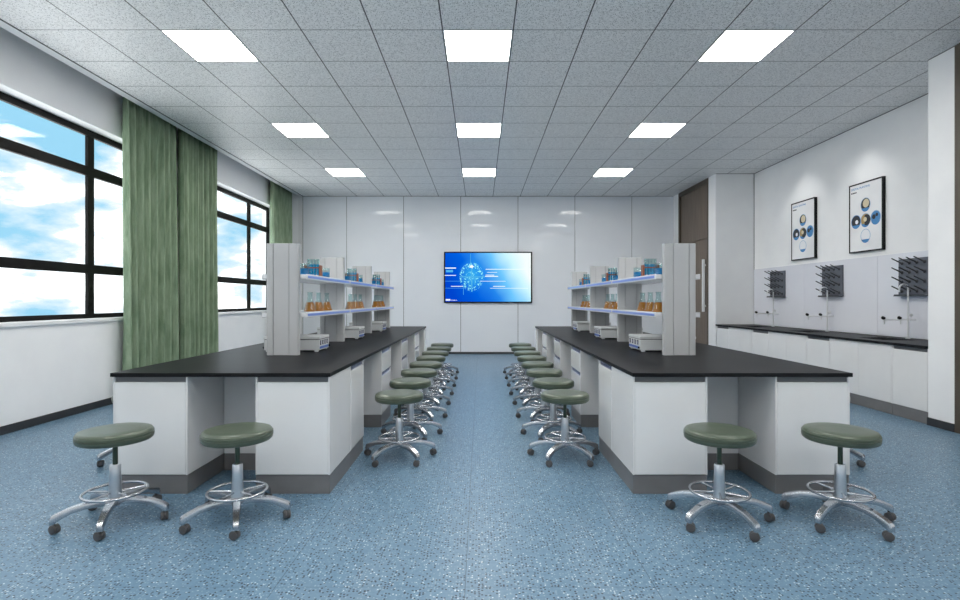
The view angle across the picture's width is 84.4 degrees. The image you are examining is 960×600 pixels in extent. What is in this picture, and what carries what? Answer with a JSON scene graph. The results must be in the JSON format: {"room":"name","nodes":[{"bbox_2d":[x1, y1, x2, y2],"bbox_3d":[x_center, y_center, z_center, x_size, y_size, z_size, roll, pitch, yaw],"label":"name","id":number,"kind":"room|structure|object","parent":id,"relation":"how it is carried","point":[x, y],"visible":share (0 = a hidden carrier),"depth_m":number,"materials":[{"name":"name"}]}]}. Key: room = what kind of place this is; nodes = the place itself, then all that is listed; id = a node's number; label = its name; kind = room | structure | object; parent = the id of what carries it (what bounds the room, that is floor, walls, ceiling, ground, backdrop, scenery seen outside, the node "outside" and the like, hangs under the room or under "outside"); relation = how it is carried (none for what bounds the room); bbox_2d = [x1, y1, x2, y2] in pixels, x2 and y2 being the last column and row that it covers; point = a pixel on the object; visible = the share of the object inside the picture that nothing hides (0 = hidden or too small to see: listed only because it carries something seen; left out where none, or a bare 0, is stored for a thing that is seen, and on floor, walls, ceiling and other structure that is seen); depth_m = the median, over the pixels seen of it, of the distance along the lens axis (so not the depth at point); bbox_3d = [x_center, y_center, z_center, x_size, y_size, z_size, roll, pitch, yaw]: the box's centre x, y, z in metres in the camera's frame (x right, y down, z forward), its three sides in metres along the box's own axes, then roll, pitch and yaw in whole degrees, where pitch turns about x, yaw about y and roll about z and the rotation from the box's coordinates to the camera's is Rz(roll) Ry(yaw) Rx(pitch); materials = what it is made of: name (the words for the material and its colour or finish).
{"room":"science classroom","nodes":[
{"label":"science classroom","id":0,"kind":"room"},
{"bbox_2d":[0,27,269,426],"bbox_3d":[-4.385,-0.786,5.400,0.300,3.960,12.600,0,0,0],"label":"wall","id":1,"kind":"structure","parent":0,"point":[45,369],"depth_m":5.45,"materials":[{"name":"paint"}]},
{"bbox_2d":[0,397,112,435],"bbox_3d":[-4.229,1.155,5.400,0.012,0.077,12.600,0,0,0],"label":"baseboard","id":2,"kind":"structure","parent":1,"relation":"attached to","point":[13,427],"depth_m":5.22,"materials":[{"name":"grey plastic"}]},
{"bbox_2d":[0,91,122,327],"bbox_3d":[-4.372,-0.834,5.200,0.325,2.153,3.400,0,0,0],"label":"window","id":3,"kind":"structure","parent":1,"relation":"in","point":[88,170],"depth_m":5.67,"materials":[{"name":"black metal"}]},
{"bbox_2d":[122,97,178,370],"bbox_3d":[-4.118,-0.621,6.666,0.166,3.570,1.099,0,0,0],"label":"curtain","id":4,"kind":"object","parent":1,"relation":"hanging from","point":[149,175],"visible":0.87,"depth_m":6.53,"materials":[{"name":"green fabric"}]},
{"bbox_2d":[0,20,302,196],"bbox_3d":[-4.078,-2.527,5.400,0.314,0.477,12.600,0,0,0],"label":"trim","id":5,"kind":"structure","parent":1,"relation":"attached to","point":[3,25],"depth_m":5.81,"materials":[{"name":"white paint"}]},
{"bbox_2d":[178,128,218,358],"bbox_3d":[-4.126,-0.621,7.765,0.165,3.570,1.036,0,0,0],"label":"curtain","id":6,"kind":"object","parent":1,"relation":"hanging from","point":[197,160],"visible":0.89,"depth_m":7.65,"materials":[{"name":"green fabric"}]},
{"bbox_2d":[217,186,268,314],"bbox_3d":[-4.372,-0.834,9.300,0.325,2.153,3.400,0,0,0],"label":"window","id":7,"kind":"structure","parent":1,"relation":"in","point":[248,223],"depth_m":10.02,"materials":[{"name":"black metal"}]},
{"bbox_2d":[270,181,291,242],"bbox_3d":[-4.120,-0.621,10.983,0.164,3.570,1.062,0,0,0],"label":"curtain","id":8,"kind":"object","parent":1,"relation":"hanging from","point":[280,198],"visible":0.29,"depth_m":10.91,"materials":[{"name":"green fabric"}]},
{"bbox_2d":[0,0,959,195],"bbox_3d":[0.525,-2.323,5.400,8.890,0.060,12.600,0,0,0],"label":"ceiling","id":9,"kind":"structure","parent":0,"point":[579,77],"depth_m":5.48,"materials":[{"name":"tile"}]},
{"bbox_2d":[161,30,258,60],"bbox_3d":[-2.420,-2.292,4.786,0.594,0.003,0.584,0,0,0],"label":"recessed light","id":10,"kind":"object","parent":9,"relation":"in","point":[202,45],"visible":1,"depth_m":4.76,"materials":[{"name":"white plastic"}]},
{"bbox_2d":[271,123,328,136],"bbox_3d":[-2.420,-2.292,7.154,0.594,0.003,0.584,0,0,0],"label":"recessed light","id":11,"kind":"object","parent":9,"relation":"in","point":[288,129],"visible":1,"depth_m":7.11,"materials":[{"name":"white plastic"}]},
{"bbox_2d":[325,169,365,176],"bbox_3d":[-2.420,-2.292,9.522,0.594,0.003,0.584,0,0,0],"label":"recessed light","id":12,"kind":"object","parent":9,"relation":"in","point":[335,172],"visible":1,"depth_m":9.50,"materials":[{"name":"white plastic"}]},
{"bbox_2d":[443,30,512,60],"bbox_3d":[-0.020,-2.292,4.786,0.594,0.003,0.584,0,0,0],"label":"recessed light","id":13,"kind":"object","parent":9,"relation":"in","point":[460,45],"visible":1,"depth_m":4.76,"materials":[{"name":"white plastic"}]},
{"bbox_2d":[456,123,501,136],"bbox_3d":[-0.020,-2.292,7.154,0.594,0.003,0.584,0,0,0],"label":"recessed light","id":14,"kind":"object","parent":9,"relation":"in","point":[463,129],"visible":1,"depth_m":7.11,"materials":[{"name":"white plastic"}]},
{"bbox_2d":[462,169,495,176],"bbox_3d":[-0.020,-2.292,9.522,0.594,0.003,0.584,0,0,0],"label":"recessed light","id":15,"kind":"object","parent":9,"relation":"in","point":[466,172],"visible":1,"depth_m":9.50,"materials":[{"name":"white plastic"}]},
{"bbox_2d":[593,169,632,176],"bbox_3d":[2.380,-2.292,9.522,0.594,0.003,0.584,0,0,0],"label":"recessed light","id":16,"kind":"object","parent":9,"relation":"in","point":[601,172],"visible":1,"depth_m":9.50,"materials":[{"name":"white plastic"}]},
{"bbox_2d":[629,123,686,136],"bbox_3d":[2.380,-2.292,7.154,0.594,0.003,0.584,0,0,0],"label":"recessed light","id":17,"kind":"object","parent":9,"relation":"in","point":[644,129],"visible":1,"depth_m":7.11,"materials":[{"name":"white plastic"}]},
{"bbox_2d":[698,30,794,60],"bbox_3d":[2.380,-2.292,4.786,0.594,0.003,0.584,0,0,0],"label":"recessed light","id":18,"kind":"object","parent":9,"relation":"in","point":[732,45],"visible":1,"depth_m":4.76,"materials":[{"name":"white plastic"}]},
{"bbox_2d":[0,354,959,599],"bbox_3d":[0.367,1.244,5.400,9.805,0.100,13.000,0,0,0],"label":"floor","id":19,"kind":"structure","parent":0,"point":[480,517],"depth_m":2.76,"materials":[{"name":"blue plastic"}]},
{"bbox_2d":[96,396,112,466],"bbox_3d":[-2.573,0.946,3.973,0.536,0.496,0.523,0,0,38],"label":"stool","id":20,"kind":"object","parent":19,"relation":"on","point":[100,462],"visible":0.06,"depth_m":3.79,"materials":[{"name":"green metal"}]},
{"bbox_2d":[48,422,168,541],"bbox_3d":[-1.971,0.946,2.848,0.536,0.496,0.523,0,0,-21],"label":"stool","id":21,"kind":"object","parent":19,"relation":"on","point":[113,436],"visible":1,"depth_m":2.82,"materials":[{"name":"green leather"}]},
{"bbox_2d":[113,377,223,493],"bbox_3d":[-2.030,0.833,3.510,0.457,0.722,0.516,0,0,0],"label":"base cabinet","id":22,"kind":"object","parent":19,"relation":"on","point":[174,460],"visible":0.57,"depth_m":3.25,"materials":[{"name":"grey laminate"}]},
{"bbox_2d":[179,422,290,540],"bbox_3d":[-1.312,0.946,2.857,0.536,0.496,0.523,0,0,-23],"label":"stool","id":23,"kind":"object","parent":19,"relation":"on","point":[241,434],"visible":1,"depth_m":2.83,"materials":[{"name":"green leather"}]},
{"bbox_2d":[224,377,254,469],"bbox_3d":[-1.592,0.833,3.739,0.410,0.722,0.053,0,0,0],"label":"panel","id":24,"kind":"object","parent":19,"relation":"on","point":[239,392],"visible":0.31,"depth_m":3.71,"materials":[{"name":"white laminate"}]},
{"bbox_2d":[255,367,349,493],"bbox_3d":[-1.154,0.833,3.510,0.457,0.722,0.516,0,0,0],"label":"base cabinet","id":25,"kind":"object","parent":19,"relation":"on","point":[308,449],"visible":0.91,"depth_m":3.25,"materials":[{"name":"grey laminate"}]},
{"bbox_2d":[350,360,363,466],"bbox_3d":[-1.152,0.833,3.985,0.456,0.722,0.423,0,0,0],"label":"base cabinet","id":26,"kind":"object","parent":19,"relation":"on","point":[356,370],"visible":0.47,"depth_m":3.95,"materials":[{"name":"white laminate"}]},
{"bbox_2d":[364,346,390,426],"bbox_3d":[-1.152,0.833,5.220,0.456,0.722,0.518,0,0,0],"label":"base cabinet","id":27,"kind":"object","parent":19,"relation":"on","point":[377,367],"visible":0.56,"depth_m":4.96,"materials":[{"name":"white metal"}]},
{"bbox_2d":[391,337,407,389],"bbox_3d":[-1.152,0.833,6.480,0.456,0.722,0.518,0,0,0],"label":"base cabinet","id":28,"kind":"object","parent":19,"relation":"on","point":[399,350],"visible":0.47,"depth_m":6.22,"materials":[{"name":"white metal"}]},
{"bbox_2d":[364,389,436,466],"bbox_3d":[-0.599,0.946,3.983,0.536,0.496,0.523,0,0,-38],"label":"stool","id":29,"kind":"object","parent":19,"relation":"on","point":[399,397],"visible":1,"depth_m":3.93,"materials":[{"name":"silver metal"}]},
{"bbox_2d":[381,377,442,439],"bbox_3d":[-0.600,0.946,4.623,0.536,0.496,0.523,0,0,-35],"label":"stool","id":30,"kind":"object","parent":19,"relation":"on","point":[414,383],"visible":0.81,"depth_m":4.59,"materials":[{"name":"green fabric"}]},
{"bbox_2d":[408,332,418,368],"bbox_3d":[-1.152,0.833,7.740,0.456,0.722,0.518,0,0,0],"label":"base cabinet","id":31,"kind":"object","parent":19,"relation":"on","point":[413,340],"visible":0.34,"depth_m":7.48,"materials":[{"name":"white metal"}]},
{"bbox_2d":[393,368,447,420],"bbox_3d":[-0.600,0.946,5.282,0.536,0.496,0.523,0,0,-33],"label":"stool","id":32,"kind":"object","parent":19,"relation":"on","point":[411,372],"visible":0.76,"depth_m":5.23,"materials":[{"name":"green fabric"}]},
{"bbox_2d":[419,328,425,355],"bbox_3d":[-1.152,0.833,8.857,0.456,0.722,0.253,0,0,0],"label":"base cabinet","id":33,"kind":"object","parent":19,"relation":"on","point":[422,334],"visible":0.23,"depth_m":8.73,"materials":[{"name":"white metal"}]},
{"bbox_2d":[409,361,450,410],"bbox_3d":[-0.599,0.946,5.913,0.536,0.496,0.523,0,0,-37],"label":"stool","id":34,"kind":"object","parent":19,"relation":"on","point":[417,364],"visible":0.58,"depth_m":5.85,"materials":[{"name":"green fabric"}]},
{"bbox_2d":[416,355,453,399],"bbox_3d":[-0.600,0.946,6.552,0.536,0.496,0.523,0,0,-34],"label":"stool","id":35,"kind":"object","parent":19,"relation":"on","point":[439,358],"visible":0.53,"depth_m":6.51,"materials":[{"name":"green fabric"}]},
{"bbox_2d":[422,350,455,390],"bbox_3d":[-0.601,0.946,7.182,0.536,0.496,0.523,0,0,-33],"label":"stool","id":36,"kind":"object","parent":19,"relation":"on","point":[439,377],"visible":0.58,"depth_m":7.15,"materials":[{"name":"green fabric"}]},
{"bbox_2d":[427,346,457,382],"bbox_3d":[-0.599,0.946,7.843,0.536,0.496,0.523,0,0,-37],"label":"stool","id":37,"kind":"object","parent":19,"relation":"on","point":[444,348],"visible":0.47,"depth_m":7.79,"materials":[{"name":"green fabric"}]},
{"bbox_2d":[431,343,458,375],"bbox_3d":[-0.598,0.946,8.485,0.536,0.496,0.523,0,0,-43],"label":"stool","id":38,"kind":"object","parent":19,"relation":"on","point":[444,365],"visible":0.49,"depth_m":8.44,"materials":[{"name":"green leather"}]},
{"bbox_2d":[503,343,530,375],"bbox_3d":[0.651,0.946,8.482,0.536,0.496,0.523,0,0,-31],"label":"stool","id":39,"kind":"object","parent":19,"relation":"on","point":[514,365],"visible":0.44,"depth_m":8.45,"materials":[{"name":"green leather"}]},
{"bbox_2d":[505,346,535,382],"bbox_3d":[0.651,0.946,7.842,0.536,0.496,0.523,0,0,-32],"label":"stool","id":40,"kind":"object","parent":19,"relation":"on","point":[516,348],"visible":0.53,"depth_m":7.78,"materials":[{"name":"green leather"}]},
{"bbox_2d":[507,350,540,389],"bbox_3d":[0.652,0.946,7.182,0.536,0.496,0.523,0,0,-33],"label":"stool","id":41,"kind":"object","parent":19,"relation":"on","point":[524,377],"visible":0.51,"depth_m":7.14,"materials":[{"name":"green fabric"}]},
{"bbox_2d":[509,355,546,399],"bbox_3d":[0.653,0.946,6.553,0.536,0.496,0.523,0,0,-36],"label":"stool","id":42,"kind":"object","parent":19,"relation":"on","point":[522,358],"visible":0.52,"depth_m":6.51,"materials":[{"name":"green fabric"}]},
{"bbox_2d":[512,361,553,406],"bbox_3d":[0.651,0.946,5.912,0.536,0.496,0.523,0,0,-33],"label":"stool","id":43,"kind":"object","parent":19,"relation":"on","point":[527,364],"visible":0.65,"depth_m":5.85,"materials":[{"name":"green leather"}]},
{"bbox_2d":[536,328,541,355],"bbox_3d":[1.166,0.833,8.857,0.456,0.722,0.253,0,0,0],"label":"base cabinet","id":44,"kind":"object","parent":19,"relation":"on","point":[538,332],"visible":0.22,"depth_m":8.73,"materials":[{"name":"white metal"}]},
{"bbox_2d":[516,368,569,421],"bbox_3d":[0.653,0.946,5.284,0.536,0.496,0.523,0,0,-39],"label":"stool","id":45,"kind":"object","parent":19,"relation":"on","point":[533,372],"visible":0.66,"depth_m":5.22,"materials":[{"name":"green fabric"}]},
{"bbox_2d":[542,331,553,367],"bbox_3d":[1.166,0.833,7.740,0.456,0.722,0.518,0,0,0],"label":"base cabinet","id":46,"kind":"object","parent":19,"relation":"on","point":[547,340],"visible":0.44,"depth_m":7.48,"materials":[{"name":"white metal"}]},
{"bbox_2d":[521,377,581,439],"bbox_3d":[0.653,0.946,4.624,0.536,0.496,0.523,0,0,-40],"label":"stool","id":47,"kind":"object","parent":19,"relation":"on","point":[549,383],"visible":0.82,"depth_m":4.58,"materials":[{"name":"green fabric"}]},
{"bbox_2d":[554,337,570,378],"bbox_3d":[1.166,0.833,6.480,0.456,0.722,0.518,0,0,0],"label":"base cabinet","id":48,"kind":"object","parent":19,"relation":"on","point":[562,350],"visible":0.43,"depth_m":6.22,"materials":[{"name":"white metal"}]},
{"bbox_2d":[527,389,599,466],"bbox_3d":[0.652,0.946,3.983,0.536,0.496,0.523,0,0,-36],"label":"stool","id":49,"kind":"object","parent":19,"relation":"on","point":[564,397],"visible":1,"depth_m":3.94,"materials":[{"name":"silver metal"}]},
{"bbox_2d":[571,346,598,426],"bbox_3d":[1.166,0.833,5.220,0.456,0.722,0.518,0,0,0],"label":"base cabinet","id":50,"kind":"object","parent":19,"relation":"on","point":[584,367],"visible":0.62,"depth_m":4.96,"materials":[{"name":"white metal"}]},
{"bbox_2d":[599,360,611,465],"bbox_3d":[1.166,0.833,3.985,0.456,0.722,0.423,0,0,0],"label":"base cabinet","id":51,"kind":"object","parent":19,"relation":"on","point":[605,370],"visible":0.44,"depth_m":3.96,"materials":[{"name":"white laminate"}]},
{"bbox_2d":[612,367,706,493],"bbox_3d":[1.168,0.833,3.510,0.457,0.722,0.516,0,0,0],"label":"base cabinet","id":52,"kind":"object","parent":19,"relation":"on","point":[651,453],"visible":0.87,"depth_m":3.25,"materials":[{"name":"grey laminate"}]},
{"bbox_2d":[665,422,774,541],"bbox_3d":[1.302,0.946,2.849,0.536,0.496,0.523,0,0,-15],"label":"stool","id":53,"kind":"object","parent":19,"relation":"on","point":[719,436],"visible":1,"depth_m":2.81,"materials":[{"name":"silver metal"}]},
{"bbox_2d":[707,377,737,469],"bbox_3d":[1.606,0.833,3.739,0.410,0.722,0.053,0,0,0],"label":"panel","id":54,"kind":"object","parent":19,"relation":"on","point":[722,392],"visible":0.36,"depth_m":3.71,"materials":[{"name":"white laminate"}]},
{"bbox_2d":[717,326,728,348],"bbox_3d":[4.627,0.832,9.361,0.679,0.724,0.460,0,0,0],"label":"base cabinet","id":55,"kind":"object","parent":19,"relation":"on","point":[722,332],"visible":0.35,"depth_m":9.35,"materials":[{"name":"grey"}]},
{"bbox_2d":[729,327,751,352],"bbox_3d":[4.627,0.832,8.735,0.679,0.724,0.788,0,0,0],"label":"base cabinet","id":56,"kind":"object","parent":19,"relation":"on","point":[740,339],"visible":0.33,"depth_m":8.71,"materials":[{"name":"white laminate"}]},
{"bbox_2d":[752,330,768,356],"bbox_3d":[4.627,0.832,8.105,0.679,0.724,0.468,0,0,0],"label":"base cabinet","id":57,"kind":"object","parent":19,"relation":"on","point":[760,339],"visible":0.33,"depth_m":8.09,"materials":[{"name":"grey"}]},
{"bbox_2d":[769,332,806,363],"bbox_3d":[4.627,0.832,7.410,0.679,0.724,0.918,0,0,0],"label":"base cabinet","id":58,"kind":"object","parent":19,"relation":"on","point":[790,347],"visible":0.35,"depth_m":7.36,"materials":[{"name":"white laminate"}]},
{"bbox_2d":[738,377,849,493],"bbox_3d":[2.044,0.833,3.510,0.457,0.722,0.516,0,0,0],"label":"base cabinet","id":59,"kind":"object","parent":19,"relation":"on","point":[776,409],"visible":0.69,"depth_m":3.25,"materials":[{"name":"grey laminate"}]},
{"bbox_2d":[807,336,829,368],"bbox_3d":[4.627,0.832,6.720,0.679,0.724,0.458,0,0,0],"label":"base cabinet","id":60,"kind":"object","parent":19,"relation":"on","point":[818,348],"visible":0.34,"depth_m":6.71,"materials":[{"name":"grey"}]},
{"bbox_2d":[779,422,895,541],"bbox_3d":[1.959,0.946,2.850,0.536,0.496,0.523,0,0,-17],"label":"stool","id":61,"kind":"object","parent":19,"relation":"on","point":[839,435],"visible":1,"depth_m":2.82,"materials":[{"name":"green fabric"}]},
{"bbox_2d":[850,448,865,466],"bbox_3d":[2.583,0.946,3.973,0.536,0.496,0.523,0,0,-38],"label":"stool","id":62,"kind":"object","parent":19,"relation":"on","point":[861,463],"visible":0.07,"depth_m":3.78,"materials":[{"name":"silver metal"}]},
{"bbox_2d":[830,338,892,414],"bbox_3d":[4.627,0.832,6.000,0.679,0.724,0.978,0,0,0],"label":"base cabinet","id":63,"kind":"object","parent":19,"relation":"on","point":[870,364],"visible":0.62,"depth_m":5.87,"materials":[{"name":"white laminate"}]},
{"bbox_2d":[716,324,927,348],"bbox_3d":[4.619,0.454,7.328,0.701,0.026,4.540,0,0,0],"label":"countertop","id":64,"kind":"structure","parent":63,"relation":"on","point":[916,343],"depth_m":6.57,"materials":[{"name":"black stone"}]},
{"bbox_2d":[805,287,833,331],"bbox_3d":[4.758,0.126,7.408,0.390,0.629,0.076,0,0,0],"label":"tap","id":65,"kind":"object","parent":64,"relation":"on","point":[827,311],"visible":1,"depth_m":7.41,"materials":[{"name":"silver metal"}]},
{"bbox_2d":[881,283,915,338],"bbox_3d":[4.758,0.126,6.008,0.390,0.629,0.076,0,0,0],"label":"tap","id":66,"kind":"object","parent":64,"relation":"on","point":[883,318],"visible":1,"depth_m":6.01,"materials":[{"name":"silver metal"}]},
{"bbox_2d":[892,345,927,423],"bbox_3d":[4.627,0.832,5.286,0.679,0.724,0.446,0,0,0],"label":"base cabinet","id":67,"kind":"object","parent":19,"relation":"on","point":[909,364],"visible":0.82,"depth_m":5.27,"materials":[{"name":"grey"}]},
{"bbox_3d":[-1.592,0.833,6.375,0.400,0.722,5.200,0,0,0],"label":"panel","id":68,"kind":"object","parent":19,"relation":"on","visible":0},
{"bbox_2d":[110,326,425,376],"bbox_3d":[-1.592,0.459,6.117,1.346,0.024,5.765,0,0,0],"label":"countertop","id":69,"kind":"structure","parent":68,"relation":"on","point":[252,360],"depth_m":3.78,"materials":[{"name":"black stone"}]},
{"bbox_2d":[267,243,299,354],"bbox_3d":[-1.599,-0.005,4.298,0.258,0.904,0.060,0,0,0],"label":"column","id":70,"kind":"structure","parent":69,"relation":"on","point":[283,259],"depth_m":4.27,"materials":[{"name":"grey metal"}]},
{"bbox_2d":[262,274,350,283],"bbox_3d":[-1.592,-0.191,5.009,0.384,0.046,1.420,0,0,0],"label":"shelf","id":71,"kind":"object","parent":70,"relation":"attached to","point":[304,278],"visible":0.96,"depth_m":4.90,"materials":[{"name":"white metal"}]},
{"bbox_2d":[262,309,350,317],"bbox_3d":[-1.592,0.121,5.009,0.384,0.046,1.420,0,0,0],"label":"shelf","id":72,"kind":"object","parent":70,"relation":"attached to","point":[325,312],"visible":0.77,"depth_m":4.73,"materials":[{"name":"white metal"}]},
{"bbox_2d":[300,334,329,351],"bbox_3d":[-1.493,0.379,4.685,0.248,0.134,0.291,0,0,0],"label":"instrument","id":73,"kind":"object","parent":69,"relation":"on","point":[316,342],"visible":0.82,"depth_m":4.54,"materials":[{"name":"grey plastic"}]},
{"bbox_2d":[320,257,344,341],"bbox_3d":[-1.599,-0.005,5.720,0.258,0.904,0.060,0,0,0],"label":"column","id":74,"kind":"structure","parent":69,"relation":"on","point":[333,325],"depth_m":5.69,"materials":[{"name":"grey metal"}]},
{"bbox_2d":[317,281,376,287],"bbox_3d":[-1.592,-0.191,6.440,0.384,0.046,1.438,0,0,0],"label":"shelf","id":75,"kind":"object","parent":74,"relation":"attached to","point":[353,283],"visible":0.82,"depth_m":6.37,"materials":[{"name":"white metal"}]},
{"bbox_2d":[345,326,364,338],"bbox_3d":[-1.493,0.379,6.165,0.248,0.134,0.291,0,0,0],"label":"instrument","id":76,"kind":"object","parent":69,"relation":"on","point":[356,332],"visible":0.83,"depth_m":6.02,"materials":[{"name":"white plastic"}]},
{"bbox_2d":[352,266,371,332],"bbox_3d":[-1.599,-0.005,7.160,0.258,0.904,0.060,0,0,0],"label":"column","id":77,"kind":"structure","parent":69,"relation":"on","point":[359,294],"depth_m":7.13,"materials":[{"name":"grey metal"}]},
{"bbox_2d":[372,321,386,331],"bbox_3d":[-1.493,0.379,7.635,0.248,0.134,0.291,0,0,0],"label":"instrument","id":78,"kind":"object","parent":69,"relation":"on","point":[380,326],"visible":0.74,"depth_m":7.49,"materials":[{"name":"white plastic"}]},
{"bbox_2d":[374,272,389,327],"bbox_3d":[-1.599,-0.005,8.610,0.258,0.904,0.060,0,0,0],"label":"column","id":79,"kind":"structure","parent":69,"relation":"on","point":[379,294],"depth_m":8.58,"materials":[{"name":"grey metal"}]},
{"bbox_3d":[1.606,0.833,6.375,0.400,0.722,5.200,0,0,0],"label":"panel","id":80,"kind":"object","parent":19,"relation":"on","visible":0},
{"bbox_2d":[535,326,852,376],"bbox_3d":[1.606,0.459,6.117,1.346,0.024,5.765,0,0,0],"label":"countertop","id":81,"kind":"structure","parent":80,"relation":"on","point":[709,360],"depth_m":3.78,"materials":[{"name":"black stone"}]},
{"bbox_2d":[571,272,587,327],"bbox_3d":[1.613,-0.005,8.610,0.258,0.904,0.060,0,0,0],"label":"column","id":82,"kind":"structure","parent":81,"relation":"on","point":[577,295],"depth_m":8.58,"materials":[{"name":"grey metal"}]},
{"bbox_2d":[573,321,589,331],"bbox_3d":[1.485,0.379,7.665,0.248,0.134,0.355,0,0,0],"label":"instrument","id":83,"kind":"object","parent":81,"relation":"on","point":[579,326],"visible":0.84,"depth_m":7.49,"materials":[{"name":"white plastic"}]},
{"bbox_2d":[590,266,608,332],"bbox_3d":[1.613,-0.005,7.160,0.258,0.904,0.060,0,0,0],"label":"column","id":84,"kind":"structure","parent":81,"relation":"on","point":[599,296],"depth_m":7.13,"materials":[{"name":"grey metal"}]},
{"bbox_2d":[594,326,616,338],"bbox_3d":[1.485,0.379,6.195,0.248,0.134,0.355,0,0,0],"label":"instrument","id":85,"kind":"object","parent":81,"relation":"on","point":[603,332],"visible":0.85,"depth_m":6.02,"materials":[{"name":"white plastic"}]},
{"bbox_2d":[617,257,641,341],"bbox_3d":[1.613,-0.005,5.720,0.258,0.904,0.060,0,0,0],"label":"column","id":86,"kind":"structure","parent":81,"relation":"on","point":[629,296],"depth_m":5.69,"materials":[{"name":"grey metal"}]},
{"bbox_2d":[585,281,644,287],"bbox_3d":[1.606,-0.191,6.440,0.384,0.046,1.438,0,0,0],"label":"shelf","id":87,"kind":"object","parent":86,"relation":"attached to","point":[606,283],"visible":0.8,"depth_m":6.36,"materials":[{"name":"white metal"}]},
{"bbox_2d":[629,334,661,351],"bbox_3d":[1.485,0.379,4.715,0.248,0.134,0.355,0,0,0],"label":"instrument","id":88,"kind":"object","parent":81,"relation":"on","point":[642,342],"visible":0.88,"depth_m":4.54,"materials":[{"name":"white plastic"}]},
{"bbox_2d":[662,243,695,354],"bbox_3d":[1.613,-0.005,4.298,0.258,0.904,0.060,0,0,0],"label":"column","id":89,"kind":"structure","parent":81,"relation":"on","point":[678,259],"depth_m":4.27,"materials":[{"name":"grey metal"}]},
{"bbox_2d":[611,274,699,283],"bbox_3d":[1.606,-0.191,5.009,0.384,0.046,1.420,0,0,0],"label":"shelf","id":90,"kind":"object","parent":89,"relation":"attached to","point":[654,278],"visible":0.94,"depth_m":4.91,"materials":[{"name":"white metal"}]},
{"bbox_2d":[611,309,699,317],"bbox_3d":[1.606,0.121,5.009,0.384,0.046,1.420,0,0,0],"label":"shelf","id":91,"kind":"object","parent":89,"relation":"attached to","point":[625,312],"visible":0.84,"depth_m":4.74,"materials":[{"name":"white metal"}]},
{"bbox_2d":[303,196,672,351],"bbox_3d":[0.367,-0.786,11.775,9.805,3.960,0.150,0,0,0],"label":"wall","id":92,"kind":"structure","parent":0,"point":[408,238],"depth_m":11.70,"materials":[{"name":"grey paint"}]},
{"bbox_2d":[292,193,297,242],"bbox_3d":[-4.128,-0.756,11.706,0.215,3.900,0.013,0,0,0],"label":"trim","id":93,"kind":"structure","parent":92,"relation":"attached to","point":[294,197],"depth_m":11.70,"materials":[{"name":"paint"}]},
{"bbox_2d":[298,196,302,333],"bbox_3d":[-3.976,-0.547,11.696,0.088,3.482,0.032,0,0,0],"label":"trim","id":94,"kind":"structure","parent":92,"relation":"attached to","point":[300,198],"depth_m":11.68,"materials":[{"name":"white paint"}]},
{"bbox_2d":[444,252,531,302],"bbox_3d":[0.172,-0.500,11.672,1.944,1.128,0.052,0,0,0],"label":"wall screen","id":95,"kind":"object","parent":92,"relation":"attached to","point":[469,277],"visible":1,"depth_m":11.65,"materials":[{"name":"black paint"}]},
{"bbox_2d":[673,47,954,423],"bbox_3d":[4.720,-0.549,5.400,0.900,3.487,12.600,0,0,0],"label":"wall","id":96,"kind":"structure","parent":0,"point":[912,144],"depth_m":6.85,"materials":[{"name":"paint"}]},
{"bbox_2d":[678,178,707,344],"bbox_3d":[4.330,-0.548,10.645,0.190,3.485,1.490,0,0,0],"label":"door","id":97,"kind":"structure","parent":96,"relation":"in","point":[693,201],"depth_m":10.38,"materials":[{"name":"brown wood"}]},
{"bbox_2d":[791,197,816,260],"bbox_3d":[4.949,-1.070,8.095,0.039,0.900,0.590,0,0,0],"label":"framed poster","id":98,"kind":"object","parent":96,"relation":"attached to","point":[803,213],"visible":1,"depth_m":8.05,"materials":[{"name":"white paper"}]},
{"bbox_2d":[754,250,927,338],"bbox_3d":[4.964,-0.058,7.327,0.012,0.986,4.515,0,0,0],"label":"backsplash","id":99,"kind":"structure","parent":96,"relation":"attached to","point":[868,296],"depth_m":7.05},
{"bbox_2d":[764,270,785,296],"bbox_3d":[4.883,-0.267,8.800,0.147,0.449,0.450,0,0,0],"label":"drying rack","id":100,"kind":"object","parent":99,"relation":"attached to","point":[777,280],"visible":0.99,"depth_m":8.74,"materials":[{"name":"grey plastic"}]},
{"bbox_2d":[815,264,843,296],"bbox_3d":[4.883,-0.267,7.430,0.147,0.449,0.450,0,0,0],"label":"drying rack","id":101,"kind":"object","parent":99,"relation":"attached to","point":[832,276],"visible":0.98,"depth_m":7.37,"materials":[{"name":"grey plastic"}]},
{"bbox_2d":[891,256,927,295],"bbox_3d":[4.883,-0.267,6.030,0.147,0.449,0.450,0,0,0],"label":"drying rack","id":102,"kind":"object","parent":99,"relation":"attached to","point":[913,272],"visible":0.91,"depth_m":6.00,"materials":[{"name":"grey plastic"}]},
{"bbox_2d":[754,43,959,173],"bbox_3d":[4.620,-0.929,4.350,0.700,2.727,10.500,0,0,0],"label":"trim","id":103,"kind":"structure","parent":96,"relation":"attached to","point":[958,43],"depth_m":6.71,"materials":[{"name":"grey"}]},
{"bbox_2d":[849,176,885,253],"bbox_3d":[4.949,-1.070,6.779,0.039,0.900,0.591,0,0,0],"label":"framed poster","id":104,"kind":"object","parent":96,"relation":"attached to","point":[867,199],"visible":1,"depth_m":6.74,"materials":[{"name":"white paper"}]},
{"bbox_2d":[927,417,954,431],"bbox_3d":[4.269,1.157,4.500,0.023,0.075,10.800,0,0,0],"label":"baseboard","id":105,"kind":"structure","parent":96,"relation":"attached to","point":[936,423],"depth_m":4.90,"materials":[{"name":"grey plastic"}]},
{"bbox_2d":[955,44,959,433],"bbox_3d":[4.341,-0.548,4.010,0.190,3.485,1.520,0,0,0],"label":"door","id":106,"kind":"structure","parent":96,"relation":"in","point":[957,47],"depth_m":4.74,"materials":[{"name":"brown wood"}]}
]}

